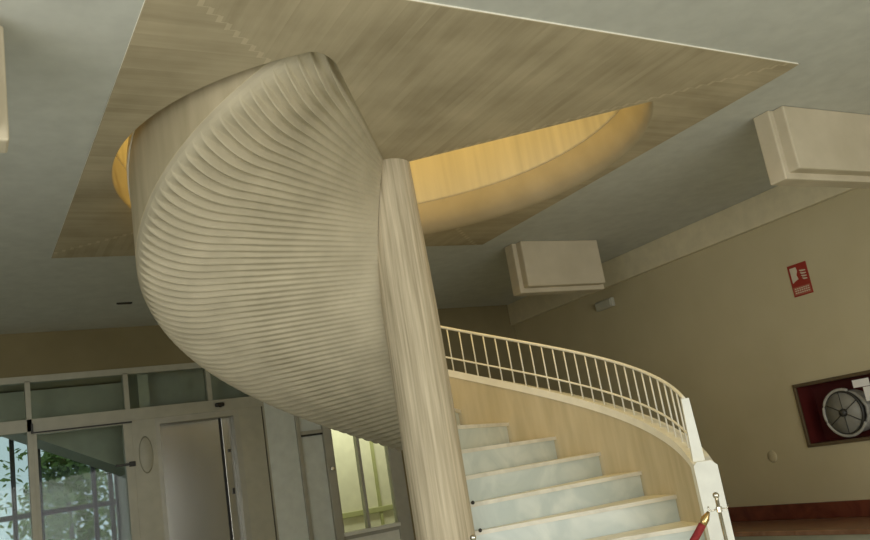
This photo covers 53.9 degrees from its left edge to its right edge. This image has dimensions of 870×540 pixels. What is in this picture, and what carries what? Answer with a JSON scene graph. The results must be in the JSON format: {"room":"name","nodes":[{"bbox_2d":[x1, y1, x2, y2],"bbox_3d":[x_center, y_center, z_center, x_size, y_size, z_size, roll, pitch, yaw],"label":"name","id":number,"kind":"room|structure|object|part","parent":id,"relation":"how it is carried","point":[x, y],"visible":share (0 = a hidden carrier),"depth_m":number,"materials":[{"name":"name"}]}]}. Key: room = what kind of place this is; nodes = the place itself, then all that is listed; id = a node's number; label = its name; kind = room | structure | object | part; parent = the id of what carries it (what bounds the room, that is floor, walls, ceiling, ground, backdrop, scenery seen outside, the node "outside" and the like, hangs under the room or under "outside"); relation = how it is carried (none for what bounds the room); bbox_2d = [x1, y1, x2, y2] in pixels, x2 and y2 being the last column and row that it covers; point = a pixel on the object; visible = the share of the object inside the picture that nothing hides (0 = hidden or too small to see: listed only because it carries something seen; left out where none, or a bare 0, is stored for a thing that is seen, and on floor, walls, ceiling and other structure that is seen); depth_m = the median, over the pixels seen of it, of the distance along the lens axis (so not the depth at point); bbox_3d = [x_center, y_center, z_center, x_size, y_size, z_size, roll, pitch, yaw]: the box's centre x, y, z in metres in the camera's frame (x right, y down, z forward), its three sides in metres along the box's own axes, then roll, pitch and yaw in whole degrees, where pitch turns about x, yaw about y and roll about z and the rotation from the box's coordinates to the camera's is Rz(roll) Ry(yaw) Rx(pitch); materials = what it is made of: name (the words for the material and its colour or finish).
{"room":"building lobby","nodes":[
{"label":"building lobby","id":0,"kind":"room"},
{"bbox_2d":[0,375,129,392],"bbox_3d":[-4.745,1.327,9.522,5.100,0.150,2.050,-2,-15,-30],"label":"ceiling","id":1,"kind":"structure","parent":0,"point":[106,380],"depth_m":9.35,"materials":[{"name":"concrete"}]},
{"bbox_2d":[115,374,149,539],"bbox_3d":[-5.032,2.827,8.835,3.830,2.950,2.100,-2,-15,-30],"label":"wall","id":2,"kind":"structure","parent":0,"point":[138,385],"depth_m":9.57,"materials":[{"name":"paint"}]},
{"bbox_2d":[0,436,118,539],"bbox_3d":[-5.413,3.067,9.592,3.520,2.950,0.060,-2,-15,-30],"label":"window","id":3,"kind":"structure","parent":2,"relation":"in","point":[14,517],"depth_m":10.20,"materials":[{"name":"metal"}]},
{"bbox_2d":[0,383,124,475],"bbox_3d":[-4.242,1.892,9.653,1.370,1.000,0.800,-2,-15,-30],"label":"ceiling","id":4,"kind":"structure","parent":2,"relation":"attached to","point":[99,448],"depth_m":9.45,"materials":[{"name":"paint"}]},
{"bbox_2d":[155,409,251,539],"bbox_3d":[-2.424,2.728,9.044,0.895,2.395,0.230,-2,-15,-30],"label":"door","id":5,"kind":"structure","parent":2,"relation":"in","point":[204,496],"depth_m":9.18,"materials":[{"name":"grey metal"}]},
{"bbox_2d":[113,369,247,539],"bbox_3d":[-2.957,2.794,10.179,1.330,2.950,1.650,-2,-15,-30],"label":"wall","id":6,"kind":"structure","parent":0,"point":[177,387],"depth_m":9.74,"materials":[{"name":"paint"}]},
{"bbox_2d":[0,305,524,539],"bbox_3d":[-2.387,2.244,9.218,8.420,3.392,0.200,-2,-15,-30],"label":"wall","id":7,"kind":"structure","parent":0,"point":[68,351],"depth_m":9.14,"materials":[{"name":"beige paint"}]},
{"bbox_2d":[0,362,261,539],"bbox_3d":[-3.888,2.490,8.210,4.800,2.950,0.100,-2,-15,-30],"label":"window","id":8,"kind":"structure","parent":7,"relation":"in","point":[20,426],"depth_m":8.79,"materials":[{"name":"paint"}]},
{"bbox_2d":[31,420,140,539],"bbox_3d":[-3.390,2.702,8.406,0.945,2.470,0.130,-2,-15,-30],"label":"door","id":9,"kind":"structure","parent":8,"relation":"attached to","point":[128,451],"depth_m":8.66,"materials":[{"name":"paint"}]},
{"bbox_2d":[116,461,135,466],"bbox_3d":[-3.152,1.985,8.713,0.195,0.050,0.047,-2,-15,-30],"label":"door handle","id":10,"kind":"object","parent":9,"relation":"attached to","point":[132,463],"depth_m":8.71,"materials":[{"name":"metal"}]},
{"bbox_2d":[215,402,224,406],"bbox_3d":[-2.345,1.472,9.322,0.100,0.056,0.072,-2,-15,-30],"label":"sensor","id":11,"kind":"object","parent":8,"relation":"attached to","point":[221,404],"visible":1,"depth_m":9.30,"materials":[{"name":"black plastic"}]},
{"bbox_2d":[139,436,153,472],"bbox_3d":[-2.987,1.911,8.849,0.144,0.380,0.008,-2,-15,-30],"label":"oval plate","id":12,"kind":"object","parent":7,"relation":"attached to","point":[146,457],"visible":1,"depth_m":8.85,"materials":[{"name":"paint"}]},
{"bbox_2d":[132,418,164,539],"bbox_3d":[-2.896,2.734,8.731,0.235,2.395,0.160,-2,-15,-30],"label":"trim","id":13,"kind":"structure","parent":7,"relation":"attached to","point":[149,498],"depth_m":8.77,"materials":[{"name":"paint"}]},
{"bbox_2d":[238,401,278,539],"bbox_3d":[-1.931,2.432,9.363,0.295,2.950,0.130,-2,-15,-30],"label":"trim","id":14,"kind":"structure","parent":7,"relation":"attached to","point":[257,476],"depth_m":9.35,"materials":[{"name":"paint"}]},
{"bbox_2d":[263,402,308,539],"bbox_3d":[-1.654,2.421,9.518,0.340,2.950,0.100,-2,-15,-30],"label":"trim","id":15,"kind":"structure","parent":7,"relation":"attached to","point":[280,425],"depth_m":9.51,"materials":[{"name":"grey paint"}]},
{"bbox_2d":[294,415,344,539],"bbox_3d":[-1.313,2.400,9.672,0.405,2.950,0.160,-2,-15,-30],"label":"door","id":16,"kind":"structure","parent":7,"relation":"in","point":[314,442],"depth_m":9.67,"materials":[{"name":"grey metal"}]},
{"bbox_3d":[-1.503,1.442,9.908,0.275,0.840,0.030,-2,-15,-30],"label":"panel","id":17,"kind":"part","parent":16,"relation":"part of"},
{"bbox_3d":[-1.274,2.816,9.587,0.275,1.900,0.030,-2,-15,-30],"label":"panel","id":18,"kind":"part","parent":16,"relation":"part of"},
{"bbox_2d":[330,428,413,539],"bbox_3d":[-0.762,2.384,9.997,0.875,2.950,0.150,-2,-15,-30],"label":"window","id":19,"kind":"structure","parent":7,"relation":"in","point":[402,529],"depth_m":10.00,"materials":[{"name":"clear glass"}]},
{"bbox_3d":[-0.713,2.964,9.775,0.705,0.040,0.050,-2,-15,-30],"label":"sill","id":20,"kind":"part","parent":19,"relation":"part of","materials":[{"name":"white paint"}]},
{"bbox_3d":[-0.672,3.425,9.730,0.705,0.800,0.050,-2,-15,-30],"label":"infill panel","id":21,"kind":"part","parent":19,"relation":"part of","materials":[{"name":"white paint"}]},
{"bbox_2d":[331,429,394,531],"bbox_3d":[-1.015,2.847,11.688,3.600,2.900,0.150,-2,-15,-30],"label":"wall","id":22,"kind":"structure","parent":0,"point":[343,444],"depth_m":11.60,"materials":[{"name":"paint"}]},
{"bbox_2d":[342,441,392,524],"bbox_3d":[-0.935,2.820,11.629,3.520,2.900,0.040,-2,-15,-30],"label":"trim","id":23,"kind":"structure","parent":22,"relation":"attached to","point":[380,509],"depth_m":11.62,"materials":[{"name":"paint"}]},
{"bbox_2d":[116,109,619,203],"bbox_3d":[-0.547,-2.053,5.994,3.400,2.350,3.400,-2,-15,-30],"label":"wall","id":24,"kind":"structure","parent":0,"point":[467,169],"depth_m":7.18,"materials":[{"name":"paint"}]},
{"bbox_2d":[0,0,869,333],"bbox_3d":[0.182,-1.131,4.610,8.820,0.200,12.100,-2,-15,-30],"label":"ceiling","id":25,"kind":"structure","parent":0,"point":[63,58],"depth_m":5.44,"materials":[{"name":"paint"}]},
{"bbox_2d":[0,26,8,152],"bbox_3d":[-2.158,-0.721,3.129,1.055,0.500,0.220,-2,-15,-30],"label":"concrete beam","id":26,"kind":"structure","parent":25,"relation":"attached to","point":[4,125],"depth_m":3.35,"materials":[{"name":"beige concrete"}]},
{"bbox_2d":[116,302,131,304],"bbox_3d":[-2.938,0.316,8.089,0.140,0.016,0.028,-2,-15,-30],"label":"ceiling vent","id":27,"kind":"object","parent":25,"relation":"in","point":[119,303],"visible":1,"depth_m":8.07,"materials":[{"name":"metal"}]},
{"bbox_2d":[51,0,798,257],"bbox_3d":[-0.346,-0.814,5.761,3.764,0.300,3.870,-2,-15,-30],"label":"ceiling panel","id":28,"kind":"object","parent":25,"relation":"attached to","point":[425,79],"visible":0.69,"depth_m":4.69,"materials":[{"name":"wood"}]},
{"bbox_2d":[505,240,604,295],"bbox_3d":[1.226,-0.026,8.530,1.050,0.500,0.220,-2,-15,-30],"label":"concrete beam","id":29,"kind":"structure","parent":25,"relation":"attached to","point":[565,266],"depth_m":8.39,"materials":[{"name":"beige concrete"}]},
{"bbox_2d":[753,106,869,188],"bbox_3d":[2.769,-0.859,6.067,1.090,0.500,0.220,-2,-15,-30],"label":"concrete beam","id":30,"kind":"structure","parent":25,"relation":"attached to","point":[806,147],"depth_m":5.88,"materials":[{"name":"beige concrete"}]},
{"bbox_2d":[514,188,869,506],"bbox_3d":[4.206,0.484,6.404,0.250,3.392,12.150,-2,-15,-30],"label":"wall","id":31,"kind":"structure","parent":0,"point":[723,324],"depth_m":8.24,"materials":[{"name":"paint"}]},
{"bbox_2d":[595,297,614,311],"bbox_3d":[1.970,0.401,9.933,0.068,0.105,0.290,-2,-15,-30],"label":"emergency light","id":32,"kind":"object","parent":31,"relation":"attached to","point":[607,303],"visible":1,"depth_m":9.88,"materials":[{"name":"paint"}]},
{"bbox_2d":[507,186,856,324],"bbox_3d":[3.822,-1.004,6.674,0.059,0.285,11.750,-2,-15,-30],"label":"ceiling beam","id":33,"kind":"structure","parent":31,"relation":"attached to","point":[776,203],"depth_m":8.66,"materials":[{"name":"paint"}]},
{"bbox_2d":[767,451,776,461],"bbox_3d":[3.161,1.750,8.019,0.005,0.110,0.110,-2,-15,-30],"label":"wall plate","id":34,"kind":"object","parent":31,"relation":"attached to","point":[771,455],"visible":1,"depth_m":8.02,"materials":[{"name":"paint"}]},
{"bbox_2d":[728,499,869,521],"bbox_3d":[3.453,2.104,7.506,0.025,0.135,7.000,-2,-15,-30],"label":"baseboard","id":35,"kind":"structure","parent":31,"relation":"attached to","point":[850,508],"depth_m":7.72,"materials":[{"name":"brown wood"}]},
{"bbox_2d":[787,261,813,297],"bbox_3d":[3.288,0.084,7.706,0.008,0.290,0.200,-2,-15,-30],"label":"sign","id":36,"kind":"object","parent":31,"relation":"attached to","point":[798,273],"visible":1,"depth_m":7.70,"materials":[{"name":"red plastic"}]},
{"bbox_3d":[3.301,0.177,7.683,0.002,0.073,0.176,-2,-15,-30],"label":"text panel","id":37,"kind":"part","parent":36,"relation":"part of","materials":[{"name":"red plastic"}]},
{"bbox_2d":[792,370,869,447],"bbox_3d":[3.637,1.183,7.382,0.250,0.566,0.986,-2,-15,-30],"label":"cabinet","id":38,"kind":"object","parent":31,"relation":"attached to","point":[833,410],"visible":1,"depth_m":7.50,"materials":[{"name":"brown metal"}]},
{"bbox_3d":[-0.026,2.775,5.182,9.020,0.200,15.600,-2,-15,-30],"label":"floor","id":39,"kind":"structure","parent":0,"visible":0},
{"bbox_2d":[126,52,734,539],"bbox_3d":[-0.159,0.438,5.462,3.256,4.460,3.146,-2,-15,-30],"label":"spiral staircase","id":40,"kind":"structure","parent":39,"relation":"on","point":[277,246],"depth_m":5.29,"materials":[{"name":"wood"}]},
{"bbox_3d":[-0.329,-0.284,5.716,3.133,2.910,2.834,-2,-15,-30],"label":"railing","id":41,"kind":"part","parent":40,"relation":"part of","materials":[{"name":"beige metal"}]},
{"bbox_3d":[-0.289,-0.043,5.659,3.126,2.902,2.827,-2,-15,-30],"label":"rail","id":42,"kind":"part","parent":40,"relation":"part of","materials":[{"name":"beige paint"}]},
{"bbox_3d":[1.527,0.964,5.080,0.070,0.402,0.041,-11,-13,5],"label":"post","id":43,"kind":"part","parent":40,"relation":"part of","materials":[{"name":"white paint"}]},
{"bbox_2d":[470,534,475,539],"bbox_3d":[0.272,1.821,4.122,0.250,1.062,0.250,-8,-13,-4],"label":"stanchion","id":44,"kind":"object","parent":39,"relation":"on","point":[472,537],"visible":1,"depth_m":4.23,"materials":[{"name":"silver metal"}]},
{"bbox_2d":[707,492,728,539],"bbox_3d":[1.506,1.637,4.217,0.250,1.062,0.250,-8,-13,-4],"label":"stanchion","id":45,"kind":"object","parent":39,"relation":"on","point":[715,495],"visible":1,"depth_m":4.31,"materials":[{"name":"silver metal"}]},
{"bbox_2d":[690,511,709,539],"bbox_3d":[0.848,1.483,4.227,1.151,0.385,0.041,-9,-13,-4],"label":"rope","id":46,"kind":"object","parent":45,"relation":"hanging from","point":[704,520],"visible":1,"depth_m":4.28,"materials":[{"name":"red fabric"}]},
{"bbox_2d":[728,499,869,539],"bbox_3d":[3.209,2.324,7.295,0.670,0.575,7.000,-2,-15,-30],"label":"wainscoting","id":47,"kind":"structure","parent":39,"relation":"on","point":[850,519],"depth_m":7.42,"materials":[{"name":"brown wood"}]},
{"bbox_3d":[3.188,2.197,7.325,0.670,0.040,7.000,-2,-15,-30],"label":"bench seat","id":48,"kind":"part","parent":47,"relation":"part of","materials":[{"name":"wood"}]},
{"label":"outside","id":49,"kind":"structure","parent":0,"visible":0},
{"bbox_3d":[-15.997,12.065,33.366,60.000,0.230,51.800,-2,-15,-30],"label":"ground","id":50,"kind":"structure","parent":49,"visible":0},
{"bbox_2d":[0,447,111,539],"bbox_3d":[-7.429,4.417,16.709,2.232,4.242,2.261,-2,-15,-30],"label":"tree","id":51,"kind":"object","parent":50,"relation":"on","point":[21,455],"visible":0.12,"depth_m":16.43,"materials":[{"name":"green plant"}]},
{"bbox_2d":[12,451,117,539],"bbox_3d":[-5.420,3.896,12.728,1.566,2.809,1.626,-2,-15,-30],"label":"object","id":52,"kind":"object","parent":50,"relation":"on","point":[56,522],"visible":0.61,"depth_m":12.66,"materials":[{"name":"green plant"}]},
{"bbox_3d":[-5.367,4.260,12.665,0.118,2.064,0.095,-2,-15,-30],"label":"stem","id":53,"kind":"part","parent":52,"relation":"part of","materials":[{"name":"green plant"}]}
]}

